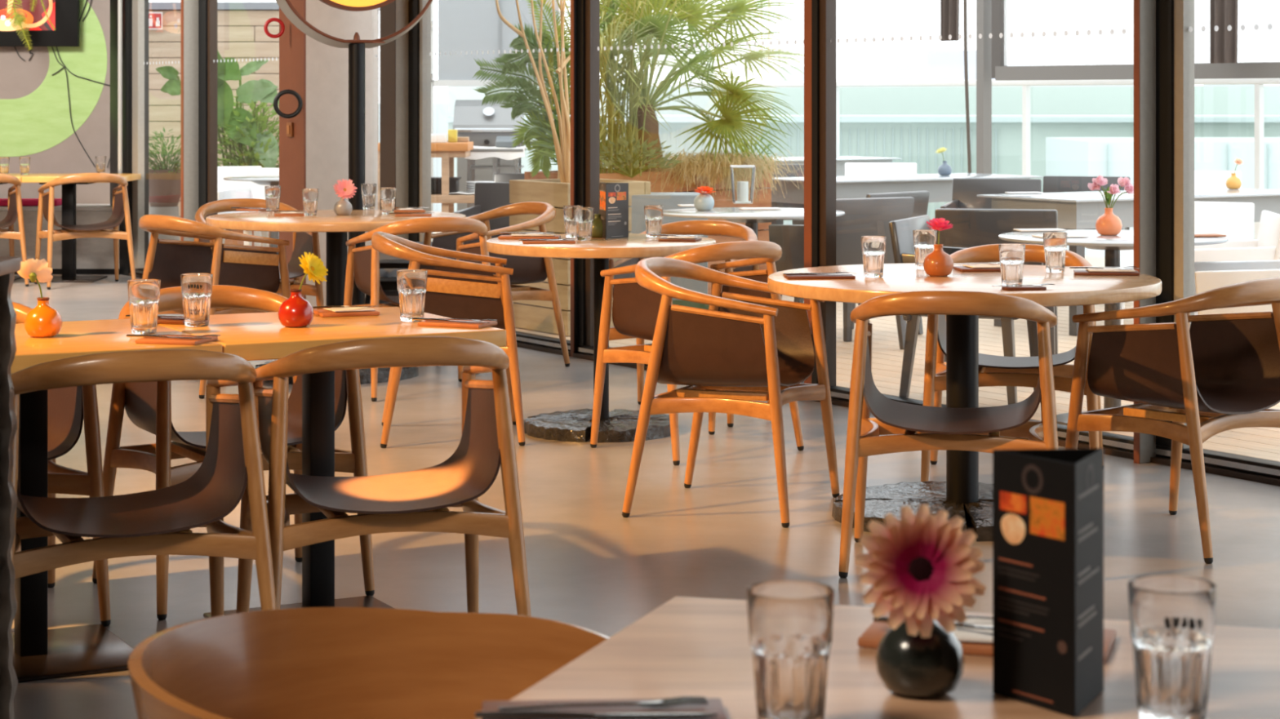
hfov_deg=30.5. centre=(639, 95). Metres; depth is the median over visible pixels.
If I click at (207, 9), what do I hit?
window
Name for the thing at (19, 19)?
hanging fern
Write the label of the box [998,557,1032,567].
print
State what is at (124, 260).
window frame
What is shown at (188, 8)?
window frame
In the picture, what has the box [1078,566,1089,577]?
print
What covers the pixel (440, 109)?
building
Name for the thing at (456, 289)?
armchair
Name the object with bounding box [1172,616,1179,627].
print
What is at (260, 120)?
shrub
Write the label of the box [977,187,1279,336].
table
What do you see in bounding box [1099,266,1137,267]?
fork
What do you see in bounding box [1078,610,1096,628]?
print
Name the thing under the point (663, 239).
serving board
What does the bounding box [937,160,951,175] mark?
bud vase
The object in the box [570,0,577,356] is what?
window frame
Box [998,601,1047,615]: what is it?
print
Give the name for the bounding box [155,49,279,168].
plant
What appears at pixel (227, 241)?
planter
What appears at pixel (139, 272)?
window
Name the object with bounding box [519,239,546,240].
knife
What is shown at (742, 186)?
candle
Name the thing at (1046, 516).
print
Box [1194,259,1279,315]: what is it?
chair
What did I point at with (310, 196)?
tumbler
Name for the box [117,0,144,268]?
window frame
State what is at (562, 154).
plant
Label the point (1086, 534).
print
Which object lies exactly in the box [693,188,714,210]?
bud vase
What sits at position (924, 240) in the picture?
tumbler
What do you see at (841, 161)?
table
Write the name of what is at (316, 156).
pillar
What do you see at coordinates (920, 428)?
armchair
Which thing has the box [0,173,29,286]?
armchair
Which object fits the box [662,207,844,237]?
bistro table
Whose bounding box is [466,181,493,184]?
plate
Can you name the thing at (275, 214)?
serving board
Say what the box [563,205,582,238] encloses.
tumbler
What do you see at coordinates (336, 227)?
round table
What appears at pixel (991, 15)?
screen frame
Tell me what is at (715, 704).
napkin
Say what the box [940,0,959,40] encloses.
drape
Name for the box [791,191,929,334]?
chair
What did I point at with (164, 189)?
pot
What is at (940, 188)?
table
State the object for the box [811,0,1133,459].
window
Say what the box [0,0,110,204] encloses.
wall
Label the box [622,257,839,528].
armchair
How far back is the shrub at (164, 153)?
19.34 m
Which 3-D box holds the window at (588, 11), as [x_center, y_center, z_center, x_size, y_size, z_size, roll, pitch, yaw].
[0.218,-0.310,11.028,0.100,3.250,1.909,0,0,-33]
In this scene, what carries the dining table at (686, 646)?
on the floor
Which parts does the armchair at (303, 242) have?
arm rail, leg, leg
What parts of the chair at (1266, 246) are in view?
arm panel, arm panel, backrest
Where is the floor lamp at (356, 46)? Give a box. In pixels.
[275,0,432,305]
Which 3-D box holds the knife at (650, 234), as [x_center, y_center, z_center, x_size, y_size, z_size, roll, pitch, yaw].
[0.144,0.543,9.127,0.215,0.007,0.019,0,0,17]
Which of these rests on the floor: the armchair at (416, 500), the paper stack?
the armchair at (416, 500)
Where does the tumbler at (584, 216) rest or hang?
on the round table at (617, 425)
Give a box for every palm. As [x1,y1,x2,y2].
[472,0,570,178]
[514,0,804,180]
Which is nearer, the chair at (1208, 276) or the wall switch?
the chair at (1208, 276)
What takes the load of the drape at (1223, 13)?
hanging from the screen frame
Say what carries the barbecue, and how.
on the floor
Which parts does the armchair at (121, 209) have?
leg, leg, seat rail, arm rail, leg, leg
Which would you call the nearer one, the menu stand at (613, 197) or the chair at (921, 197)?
the menu stand at (613, 197)
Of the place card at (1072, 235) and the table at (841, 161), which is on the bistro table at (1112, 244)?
the place card at (1072, 235)
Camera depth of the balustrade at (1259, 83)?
19.94 m
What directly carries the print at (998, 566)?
on the menu stand at (1048, 504)
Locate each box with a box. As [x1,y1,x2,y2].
[431,133,446,142]
[448,129,457,142]
[457,137,469,142]
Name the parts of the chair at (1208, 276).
arm panel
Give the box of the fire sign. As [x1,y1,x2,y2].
[148,12,162,29]
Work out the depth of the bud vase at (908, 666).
2.19 m
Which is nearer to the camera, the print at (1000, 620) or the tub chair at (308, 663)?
the print at (1000, 620)
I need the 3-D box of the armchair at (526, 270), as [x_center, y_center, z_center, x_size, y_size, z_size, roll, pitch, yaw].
[-0.720,0.921,11.481,0.579,0.791,0.608,0,0,-37]
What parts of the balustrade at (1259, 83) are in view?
post, post, rail, post, post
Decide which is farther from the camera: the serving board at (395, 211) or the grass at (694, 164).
the grass at (694, 164)
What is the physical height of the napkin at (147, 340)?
0.009 m
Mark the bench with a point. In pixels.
(94, 255)
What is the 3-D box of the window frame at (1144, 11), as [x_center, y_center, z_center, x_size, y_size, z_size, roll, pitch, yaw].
[1.823,-0.310,8.420,0.111,3.250,0.028,0,0,-33]
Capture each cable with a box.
[28,48,33,61]
[51,46,95,167]
[56,46,110,85]
[79,0,87,22]
[82,0,91,22]
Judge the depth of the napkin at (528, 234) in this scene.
9.27 m
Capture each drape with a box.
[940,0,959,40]
[1209,0,1238,63]
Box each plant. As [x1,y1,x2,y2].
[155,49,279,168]
[495,0,570,182]
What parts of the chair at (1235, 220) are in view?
leg, arm panel, backrest, arm panel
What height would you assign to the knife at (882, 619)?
0.007 m
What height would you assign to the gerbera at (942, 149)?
0.129 m
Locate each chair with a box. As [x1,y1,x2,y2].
[128,607,609,718]
[217,165,269,247]
[217,167,279,245]
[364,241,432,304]
[453,182,512,238]
[493,173,524,182]
[628,192,709,309]
[765,164,804,220]
[768,196,914,349]
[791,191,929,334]
[844,162,916,175]
[888,214,1043,404]
[934,208,1057,362]
[940,177,1041,208]
[1042,175,1130,230]
[1120,201,1254,324]
[1194,170,1241,188]
[1194,209,1279,262]
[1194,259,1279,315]
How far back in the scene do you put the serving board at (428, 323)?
5.74 m
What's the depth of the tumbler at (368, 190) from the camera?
11.63 m
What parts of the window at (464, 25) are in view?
post, post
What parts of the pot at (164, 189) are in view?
pot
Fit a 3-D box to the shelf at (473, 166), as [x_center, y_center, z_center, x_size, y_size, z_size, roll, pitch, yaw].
[-1.067,0.529,17.440,0.387,0.015,0.420,0,0,0]
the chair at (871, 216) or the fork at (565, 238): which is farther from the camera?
the chair at (871, 216)
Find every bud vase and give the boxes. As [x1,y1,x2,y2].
[23,297,62,337]
[278,288,314,327]
[333,197,352,215]
[591,213,602,237]
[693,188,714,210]
[875,619,964,698]
[923,244,953,276]
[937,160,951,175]
[1095,208,1122,235]
[1225,173,1241,189]
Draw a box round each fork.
[151,334,221,337]
[157,315,183,317]
[436,318,497,321]
[497,696,708,711]
[546,238,573,239]
[804,271,848,273]
[953,262,999,264]
[966,615,992,619]
[991,283,1054,286]
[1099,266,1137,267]
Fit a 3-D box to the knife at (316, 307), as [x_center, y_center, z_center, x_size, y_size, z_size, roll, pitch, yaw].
[-0.760,0.543,6.037,0.215,0.007,0.019,0,0,-17]
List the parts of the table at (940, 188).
leg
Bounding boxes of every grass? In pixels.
[548,0,691,176]
[606,148,842,199]
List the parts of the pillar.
panel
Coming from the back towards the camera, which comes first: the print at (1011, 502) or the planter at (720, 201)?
the planter at (720, 201)
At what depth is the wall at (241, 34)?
20.18 m
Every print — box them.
[600,191,605,210]
[608,192,615,196]
[608,196,615,204]
[616,191,626,199]
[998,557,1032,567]
[998,566,1039,577]
[998,571,1035,581]
[998,586,1045,599]
[998,596,1048,610]
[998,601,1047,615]
[998,606,1029,615]
[998,618,1044,632]
[998,627,1031,637]
[998,633,1022,641]
[1000,490,1026,515]
[1000,513,1025,544]
[1012,689,1053,703]
[1030,496,1064,541]
[1078,484,1098,499]
[1078,521,1093,534]
[1078,526,1097,542]
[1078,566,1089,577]
[1078,567,1098,585]
[1078,604,1094,620]
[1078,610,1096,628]
[1078,646,1091,661]
[1164,617,1171,629]
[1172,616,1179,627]
[1180,617,1187,628]
[1188,617,1195,629]
[1196,618,1202,630]
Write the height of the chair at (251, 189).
0.795 m
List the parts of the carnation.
stem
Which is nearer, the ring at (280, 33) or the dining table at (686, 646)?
the dining table at (686, 646)
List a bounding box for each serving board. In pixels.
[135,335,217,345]
[157,316,184,324]
[235,208,266,211]
[274,213,304,216]
[313,309,379,317]
[394,209,425,212]
[395,213,431,216]
[417,319,497,328]
[497,235,560,239]
[522,240,575,244]
[657,237,702,241]
[783,273,855,279]
[857,614,1116,663]
[953,266,1000,271]
[1001,285,1046,290]
[1073,270,1139,275]
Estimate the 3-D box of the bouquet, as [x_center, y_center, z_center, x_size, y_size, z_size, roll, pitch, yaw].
[1.931,0.401,9.494,0.211,0.160,0.123,0,0,-12]
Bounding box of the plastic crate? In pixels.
[431,177,461,193]
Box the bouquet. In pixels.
[1087,175,1133,208]
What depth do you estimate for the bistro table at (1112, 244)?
9.39 m
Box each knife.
[125,315,183,319]
[125,334,212,338]
[231,207,266,208]
[266,210,303,212]
[312,305,386,308]
[388,212,435,213]
[394,207,429,208]
[412,317,489,323]
[475,711,717,718]
[500,231,527,234]
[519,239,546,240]
[649,234,703,236]
[782,273,852,275]
[873,616,992,630]
[1069,266,1133,268]
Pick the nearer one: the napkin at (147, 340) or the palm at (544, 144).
the napkin at (147, 340)
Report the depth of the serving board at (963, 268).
7.53 m
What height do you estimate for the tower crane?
40.000 m
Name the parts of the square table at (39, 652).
post, plate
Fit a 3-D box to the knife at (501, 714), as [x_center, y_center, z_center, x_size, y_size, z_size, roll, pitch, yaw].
[-0.039,0.551,2.089,0.215,0.007,0.019,0,0,0]
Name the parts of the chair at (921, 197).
arm panel, leg, leg, backrest, leg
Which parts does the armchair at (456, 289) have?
leg, leg, arm rail, leg, leg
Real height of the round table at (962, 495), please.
0.750 m
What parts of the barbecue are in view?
handle, knob, lid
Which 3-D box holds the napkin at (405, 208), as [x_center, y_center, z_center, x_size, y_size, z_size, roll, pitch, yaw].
[-1.121,0.551,11.419,0.116,0.008,0.072,0,0,-17]
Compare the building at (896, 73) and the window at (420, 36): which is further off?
the building at (896, 73)
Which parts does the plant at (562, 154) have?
stem, stem, stem, stem, stem, stem, stem, stem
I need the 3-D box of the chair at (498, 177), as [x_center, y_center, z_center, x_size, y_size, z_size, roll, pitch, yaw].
[-0.761,0.919,15.557,0.560,0.795,0.543,0,0,12]
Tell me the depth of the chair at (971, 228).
10.83 m
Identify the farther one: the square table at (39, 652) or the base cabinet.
the square table at (39, 652)
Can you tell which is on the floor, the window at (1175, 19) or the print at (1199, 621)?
the window at (1175, 19)
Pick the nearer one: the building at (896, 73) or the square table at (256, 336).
the square table at (256, 336)
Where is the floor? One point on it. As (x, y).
(592, 566)
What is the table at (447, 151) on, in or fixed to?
on the floor
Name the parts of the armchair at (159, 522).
leg, seat rail, arm rail, seat rail, leg, leg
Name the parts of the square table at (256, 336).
plate, post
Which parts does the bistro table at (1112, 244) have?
plate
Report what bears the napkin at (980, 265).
on the serving board at (963, 268)
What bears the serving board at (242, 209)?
on the round table at (336, 227)
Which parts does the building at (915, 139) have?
cornice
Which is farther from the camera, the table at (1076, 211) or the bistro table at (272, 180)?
the bistro table at (272, 180)
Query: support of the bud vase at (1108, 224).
on the bistro table at (1112, 244)
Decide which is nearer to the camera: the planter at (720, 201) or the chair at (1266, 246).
the chair at (1266, 246)
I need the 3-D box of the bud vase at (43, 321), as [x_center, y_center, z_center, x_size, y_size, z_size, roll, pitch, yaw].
[-1.400,0.519,5.500,0.087,0.091,0.087,0,0,0]
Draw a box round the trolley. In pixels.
[466,148,526,208]
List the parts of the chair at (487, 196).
arm panel, backrest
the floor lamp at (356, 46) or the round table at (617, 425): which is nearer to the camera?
the round table at (617, 425)
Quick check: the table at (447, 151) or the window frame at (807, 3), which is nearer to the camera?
the window frame at (807, 3)
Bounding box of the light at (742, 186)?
[729,164,755,204]
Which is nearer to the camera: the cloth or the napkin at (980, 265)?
the napkin at (980, 265)
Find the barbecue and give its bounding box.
[446,99,535,211]
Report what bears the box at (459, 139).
on the table at (447, 151)
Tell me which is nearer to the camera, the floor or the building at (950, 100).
the floor
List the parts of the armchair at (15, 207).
arm rail, leg, leg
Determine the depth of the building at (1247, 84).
86.48 m
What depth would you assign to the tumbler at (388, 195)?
11.16 m
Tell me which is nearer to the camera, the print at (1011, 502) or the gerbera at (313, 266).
the print at (1011, 502)
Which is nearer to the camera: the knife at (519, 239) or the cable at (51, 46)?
the knife at (519, 239)
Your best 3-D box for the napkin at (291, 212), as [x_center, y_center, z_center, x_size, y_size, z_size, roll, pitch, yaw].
[-1.643,0.551,11.075,0.109,0.008,0.064,0,0,-15]
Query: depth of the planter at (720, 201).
15.25 m
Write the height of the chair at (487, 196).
0.795 m
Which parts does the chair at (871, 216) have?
arm panel, leg, backrest, leg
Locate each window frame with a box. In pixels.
[110,0,148,275]
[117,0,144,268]
[180,0,198,241]
[379,0,408,239]
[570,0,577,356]
[804,0,811,383]
[1133,0,1155,463]
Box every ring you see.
[263,17,284,38]
[273,89,302,118]
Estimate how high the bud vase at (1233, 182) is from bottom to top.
0.096 m
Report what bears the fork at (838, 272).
on the serving board at (843, 276)
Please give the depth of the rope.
18.64 m
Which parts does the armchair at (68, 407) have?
arm rail, leg, leg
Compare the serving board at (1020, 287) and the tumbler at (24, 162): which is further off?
the tumbler at (24, 162)
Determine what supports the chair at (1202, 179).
on the floor
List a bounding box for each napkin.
[280,211,303,213]
[324,306,375,311]
[397,208,422,209]
[481,697,727,718]
[511,233,555,235]
[666,235,697,238]
[952,618,992,642]
[963,263,999,267]
[1085,268,1135,271]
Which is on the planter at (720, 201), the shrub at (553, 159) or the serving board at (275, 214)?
the shrub at (553, 159)
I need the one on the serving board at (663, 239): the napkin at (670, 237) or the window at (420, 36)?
the napkin at (670, 237)
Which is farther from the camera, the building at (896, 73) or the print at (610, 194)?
the building at (896, 73)
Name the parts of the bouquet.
stem, stem, stem, stem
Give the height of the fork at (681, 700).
0.005 m
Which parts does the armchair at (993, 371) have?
leg, leg, seat rail, arm rail, leg, leg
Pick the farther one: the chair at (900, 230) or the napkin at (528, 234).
the chair at (900, 230)
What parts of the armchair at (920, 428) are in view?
leg, leg, seat rail, arm rail, seat rail, leg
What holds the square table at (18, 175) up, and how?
on the floor
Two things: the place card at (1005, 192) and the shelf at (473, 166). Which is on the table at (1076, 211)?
the place card at (1005, 192)
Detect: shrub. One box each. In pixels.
[148,127,180,173]
[217,93,279,168]
[549,105,629,164]
[600,134,683,177]
[732,125,779,162]
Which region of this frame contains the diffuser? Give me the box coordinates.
[330,0,386,6]
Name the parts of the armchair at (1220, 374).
leg, seat rail, arm rail, leg, leg, seat rail, leg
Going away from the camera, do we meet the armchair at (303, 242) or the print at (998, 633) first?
the print at (998, 633)
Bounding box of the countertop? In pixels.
[377,142,473,151]
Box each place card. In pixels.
[677,204,693,206]
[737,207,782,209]
[1004,191,1043,193]
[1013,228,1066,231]
[1031,234,1088,238]
[1194,233,1226,236]
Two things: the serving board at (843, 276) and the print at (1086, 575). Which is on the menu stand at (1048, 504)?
the print at (1086, 575)
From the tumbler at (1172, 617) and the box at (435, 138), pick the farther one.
the box at (435, 138)
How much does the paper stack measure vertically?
0.011 m
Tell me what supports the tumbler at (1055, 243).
on the round table at (962, 495)
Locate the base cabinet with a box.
[0,256,20,718]
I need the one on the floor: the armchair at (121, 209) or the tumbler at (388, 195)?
the armchair at (121, 209)
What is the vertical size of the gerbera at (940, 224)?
0.112 m
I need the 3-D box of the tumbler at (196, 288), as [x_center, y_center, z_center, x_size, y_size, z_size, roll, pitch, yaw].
[-1.087,0.501,5.748,0.078,0.127,0.078,0,0,0]
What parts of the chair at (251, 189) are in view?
arm panel, leg, backrest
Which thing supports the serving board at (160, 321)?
on the square table at (256, 336)
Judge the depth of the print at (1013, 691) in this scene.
2.17 m
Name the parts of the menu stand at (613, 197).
panel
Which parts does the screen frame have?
post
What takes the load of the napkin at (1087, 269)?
on the serving board at (1136, 273)
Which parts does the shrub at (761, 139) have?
stem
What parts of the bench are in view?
seat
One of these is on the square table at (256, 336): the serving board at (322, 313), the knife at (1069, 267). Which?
the serving board at (322, 313)
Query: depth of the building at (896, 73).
219.97 m
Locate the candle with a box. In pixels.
[737,181,748,201]
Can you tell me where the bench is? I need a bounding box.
[0,204,149,274]
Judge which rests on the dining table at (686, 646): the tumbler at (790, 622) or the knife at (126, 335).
the tumbler at (790, 622)
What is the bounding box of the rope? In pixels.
[963,0,971,173]
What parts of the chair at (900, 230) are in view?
leg, backrest, arm panel, seat, arm panel, leg, leg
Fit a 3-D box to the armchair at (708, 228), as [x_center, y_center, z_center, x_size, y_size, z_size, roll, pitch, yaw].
[0.191,0.921,9.667,0.608,0.791,0.579,0,0,20]
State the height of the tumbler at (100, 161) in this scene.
0.127 m
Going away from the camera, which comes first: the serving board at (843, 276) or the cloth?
the serving board at (843, 276)
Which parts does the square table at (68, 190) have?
mounting plate, plate, post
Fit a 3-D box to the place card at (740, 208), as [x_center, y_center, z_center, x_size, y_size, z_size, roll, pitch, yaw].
[0.597,0.560,11.658,0.200,0.006,0.100,0,0,-10]
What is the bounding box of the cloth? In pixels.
[464,146,526,159]
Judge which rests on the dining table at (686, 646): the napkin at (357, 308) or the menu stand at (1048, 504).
the menu stand at (1048, 504)
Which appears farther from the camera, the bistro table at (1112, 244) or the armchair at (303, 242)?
the armchair at (303, 242)
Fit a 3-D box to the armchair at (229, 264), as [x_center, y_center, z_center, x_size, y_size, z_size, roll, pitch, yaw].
[-1.942,0.921,10.557,0.608,0.791,0.579,0,0,45]
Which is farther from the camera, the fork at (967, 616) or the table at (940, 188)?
the table at (940, 188)
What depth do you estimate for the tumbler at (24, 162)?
16.70 m
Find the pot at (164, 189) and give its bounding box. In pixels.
[148,168,180,244]
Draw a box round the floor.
[10,229,1279,718]
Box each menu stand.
[599,182,628,239]
[992,448,1103,717]
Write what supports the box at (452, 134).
on the table at (447, 151)
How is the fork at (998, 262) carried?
on the serving board at (963, 268)
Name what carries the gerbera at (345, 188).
on the bud vase at (342, 207)
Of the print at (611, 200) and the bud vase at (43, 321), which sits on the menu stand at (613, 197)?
the print at (611, 200)
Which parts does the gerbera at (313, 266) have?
stem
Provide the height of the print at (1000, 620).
0.002 m
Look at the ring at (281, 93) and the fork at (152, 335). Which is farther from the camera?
the ring at (281, 93)
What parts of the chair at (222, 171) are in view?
backrest, leg, leg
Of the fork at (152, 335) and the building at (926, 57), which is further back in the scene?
the building at (926, 57)
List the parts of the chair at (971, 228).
backrest, leg, leg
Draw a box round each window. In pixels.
[128,61,179,278]
[198,0,279,294]
[408,0,570,356]
[431,0,564,241]
[573,0,804,383]
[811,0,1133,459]
[1150,0,1279,486]
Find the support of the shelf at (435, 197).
attached to the table at (447, 151)
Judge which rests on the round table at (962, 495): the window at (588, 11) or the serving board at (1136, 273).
the serving board at (1136, 273)
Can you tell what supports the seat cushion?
on the bench
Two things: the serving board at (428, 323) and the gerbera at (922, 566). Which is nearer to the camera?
the gerbera at (922, 566)
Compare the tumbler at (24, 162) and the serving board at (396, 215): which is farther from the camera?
the tumbler at (24, 162)
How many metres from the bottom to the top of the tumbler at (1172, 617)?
0.127 m
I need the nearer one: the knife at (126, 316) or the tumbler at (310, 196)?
the knife at (126, 316)
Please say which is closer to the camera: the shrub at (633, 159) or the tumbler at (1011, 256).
the tumbler at (1011, 256)
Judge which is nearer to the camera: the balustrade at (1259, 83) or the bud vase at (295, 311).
the bud vase at (295, 311)
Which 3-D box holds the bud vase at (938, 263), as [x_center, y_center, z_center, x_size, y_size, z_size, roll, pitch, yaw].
[0.937,0.515,7.358,0.095,0.098,0.095,0,0,0]
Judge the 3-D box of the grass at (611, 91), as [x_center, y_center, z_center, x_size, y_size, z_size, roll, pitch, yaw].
[-0.239,-0.247,14.727,1.254,1.485,1.175,0,0,0]
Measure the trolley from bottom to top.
0.925 m
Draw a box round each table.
[0,173,45,279]
[10,318,222,682]
[21,173,141,282]
[156,306,506,618]
[205,209,466,384]
[222,175,279,269]
[377,142,474,232]
[485,233,715,443]
[508,596,1279,718]
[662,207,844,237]
[755,155,901,230]
[767,262,1161,542]
[768,173,1042,224]
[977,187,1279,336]
[998,229,1228,425]
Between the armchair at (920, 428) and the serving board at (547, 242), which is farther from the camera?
the serving board at (547, 242)
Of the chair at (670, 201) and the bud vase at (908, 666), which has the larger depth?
the chair at (670, 201)
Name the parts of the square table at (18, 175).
plate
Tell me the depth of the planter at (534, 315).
13.01 m
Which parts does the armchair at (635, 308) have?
leg, seat rail, leg, arm rail, leg, leg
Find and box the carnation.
[17,258,53,297]
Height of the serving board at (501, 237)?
0.009 m
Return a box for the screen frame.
[976,0,1279,173]
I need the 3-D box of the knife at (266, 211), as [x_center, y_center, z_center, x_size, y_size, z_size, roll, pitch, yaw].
[-1.656,0.543,11.056,0.215,0.007,0.019,0,0,-7]
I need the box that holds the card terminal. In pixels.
[495,136,517,147]
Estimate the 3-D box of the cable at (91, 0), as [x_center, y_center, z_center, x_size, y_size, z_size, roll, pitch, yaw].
[-4.181,-0.662,17.730,0.080,0.202,0.007,0,0,0]
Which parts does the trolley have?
leg, leg, leg, leg, leg, leg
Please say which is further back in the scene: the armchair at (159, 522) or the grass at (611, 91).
the grass at (611, 91)
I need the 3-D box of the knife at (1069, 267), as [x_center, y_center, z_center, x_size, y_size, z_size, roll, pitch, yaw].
[1.467,0.543,7.403,0.215,0.007,0.019,0,0,11]
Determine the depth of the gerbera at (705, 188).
11.56 m
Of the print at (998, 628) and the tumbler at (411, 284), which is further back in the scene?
the tumbler at (411, 284)
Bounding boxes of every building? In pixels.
[378,102,448,212]
[446,115,1279,230]
[448,85,1279,116]
[778,66,804,81]
[865,65,1133,85]
[907,50,976,65]
[1203,84,1254,85]
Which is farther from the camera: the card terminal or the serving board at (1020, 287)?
the card terminal
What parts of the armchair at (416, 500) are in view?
leg, leg, seat rail, arm rail, seat rail, leg, leg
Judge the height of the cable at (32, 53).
0.101 m
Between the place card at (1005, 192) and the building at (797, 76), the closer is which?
the place card at (1005, 192)
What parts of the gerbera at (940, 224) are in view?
stem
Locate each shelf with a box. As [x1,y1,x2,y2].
[377,193,474,203]
[471,164,524,168]
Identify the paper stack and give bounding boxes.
[449,191,475,194]
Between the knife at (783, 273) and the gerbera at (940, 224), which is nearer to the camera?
the knife at (783, 273)
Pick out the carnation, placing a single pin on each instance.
(33, 269)
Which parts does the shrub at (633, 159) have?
stem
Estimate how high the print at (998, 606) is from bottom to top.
0.001 m
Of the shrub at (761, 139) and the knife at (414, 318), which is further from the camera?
the shrub at (761, 139)
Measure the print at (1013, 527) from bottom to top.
0.029 m
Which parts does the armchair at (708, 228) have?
leg, leg, arm rail, leg, leg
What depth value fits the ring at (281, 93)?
13.63 m
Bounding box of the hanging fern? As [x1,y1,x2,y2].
[5,0,55,51]
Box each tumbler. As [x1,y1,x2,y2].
[0,157,9,174]
[18,157,30,175]
[95,155,106,173]
[127,279,160,334]
[180,273,213,327]
[264,186,280,212]
[302,188,318,216]
[360,183,376,209]
[379,186,395,214]
[396,269,427,322]
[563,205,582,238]
[573,207,594,240]
[644,204,663,237]
[746,580,834,718]
[861,235,886,278]
[912,229,937,270]
[998,244,1025,286]
[1043,231,1067,273]
[1127,575,1216,718]
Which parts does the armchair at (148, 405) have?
leg, leg, seat rail, arm rail, seat rail, leg, leg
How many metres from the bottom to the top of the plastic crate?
0.110 m
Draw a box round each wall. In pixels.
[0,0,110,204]
[148,2,379,240]
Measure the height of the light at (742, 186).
0.202 m
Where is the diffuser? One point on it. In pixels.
(333, 2)
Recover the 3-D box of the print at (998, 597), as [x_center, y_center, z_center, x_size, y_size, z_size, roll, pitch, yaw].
[0.357,0.472,2.181,0.001,0.001,0.066,0,0,-35]
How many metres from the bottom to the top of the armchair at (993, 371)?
0.791 m
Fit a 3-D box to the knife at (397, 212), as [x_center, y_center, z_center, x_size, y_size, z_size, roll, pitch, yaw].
[-1.072,0.551,11.018,0.215,0.007,0.019,0,0,-1]
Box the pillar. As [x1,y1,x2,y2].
[279,0,377,309]
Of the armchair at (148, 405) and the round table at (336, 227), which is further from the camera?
the round table at (336, 227)
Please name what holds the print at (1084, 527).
on the menu stand at (1048, 504)
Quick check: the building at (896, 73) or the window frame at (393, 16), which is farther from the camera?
the building at (896, 73)
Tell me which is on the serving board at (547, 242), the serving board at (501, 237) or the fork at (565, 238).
the fork at (565, 238)
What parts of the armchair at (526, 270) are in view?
leg, leg, arm rail, seat rail, leg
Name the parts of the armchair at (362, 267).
leg, leg, seat rail, arm rail, leg, leg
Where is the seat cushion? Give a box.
[0,198,62,205]
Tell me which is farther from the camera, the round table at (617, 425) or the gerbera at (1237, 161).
the gerbera at (1237, 161)
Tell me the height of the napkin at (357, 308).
0.008 m
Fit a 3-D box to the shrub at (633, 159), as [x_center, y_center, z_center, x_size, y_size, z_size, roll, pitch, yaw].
[-0.052,0.373,14.552,0.657,0.271,0.433,0,0,0]
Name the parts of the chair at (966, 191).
arm panel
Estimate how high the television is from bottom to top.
0.740 m
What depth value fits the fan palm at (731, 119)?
14.83 m
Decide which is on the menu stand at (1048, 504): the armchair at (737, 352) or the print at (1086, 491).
the print at (1086, 491)
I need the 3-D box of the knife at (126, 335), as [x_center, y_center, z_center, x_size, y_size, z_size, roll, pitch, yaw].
[-1.077,0.551,5.363,0.215,0.007,0.019,0,0,18]
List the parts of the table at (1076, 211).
leg, leg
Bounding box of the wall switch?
[286,122,293,137]
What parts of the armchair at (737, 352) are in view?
leg, leg, seat rail, arm rail, seat rail, leg, leg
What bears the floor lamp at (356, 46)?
on the floor
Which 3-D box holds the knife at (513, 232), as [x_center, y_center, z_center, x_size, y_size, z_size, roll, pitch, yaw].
[-0.447,0.543,9.281,0.215,0.007,0.019,0,0,7]
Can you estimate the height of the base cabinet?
1.013 m
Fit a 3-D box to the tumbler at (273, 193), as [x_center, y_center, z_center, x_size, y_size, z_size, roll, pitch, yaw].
[-1.782,0.501,11.378,0.078,0.127,0.078,0,0,-24]
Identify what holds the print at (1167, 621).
attached to the tumbler at (1172, 617)
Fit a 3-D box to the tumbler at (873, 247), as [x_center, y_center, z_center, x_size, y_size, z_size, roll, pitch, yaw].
[0.727,0.501,7.293,0.078,0.127,0.078,0,0,-25]
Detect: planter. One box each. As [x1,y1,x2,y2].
[224,229,269,246]
[509,178,650,336]
[524,168,771,295]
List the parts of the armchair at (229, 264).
leg, leg, leg, arm rail, leg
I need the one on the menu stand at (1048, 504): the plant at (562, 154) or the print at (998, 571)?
the print at (998, 571)
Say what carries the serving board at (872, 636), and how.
on the dining table at (686, 646)
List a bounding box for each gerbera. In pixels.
[298,252,328,289]
[333,178,357,199]
[694,186,715,193]
[855,504,986,637]
[926,217,952,244]
[935,147,946,160]
[1234,157,1242,173]
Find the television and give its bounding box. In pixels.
[0,0,79,46]
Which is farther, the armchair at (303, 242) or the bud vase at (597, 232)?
the armchair at (303, 242)
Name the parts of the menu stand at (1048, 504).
panel, panel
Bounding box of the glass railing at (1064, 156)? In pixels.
[1045,137,1279,257]
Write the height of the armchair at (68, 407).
0.791 m
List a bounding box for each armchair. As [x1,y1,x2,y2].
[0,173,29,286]
[10,349,276,617]
[12,302,111,626]
[34,173,135,289]
[92,284,374,620]
[138,214,293,399]
[194,198,324,309]
[236,336,531,616]
[343,217,490,401]
[371,231,524,448]
[423,201,569,366]
[590,240,804,465]
[608,220,769,426]
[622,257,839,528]
[838,290,1058,577]
[920,243,1102,481]
[1065,277,1279,564]
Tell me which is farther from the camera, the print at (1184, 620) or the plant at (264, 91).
the plant at (264, 91)
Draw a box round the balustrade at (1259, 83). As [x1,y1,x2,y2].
[671,78,1279,239]

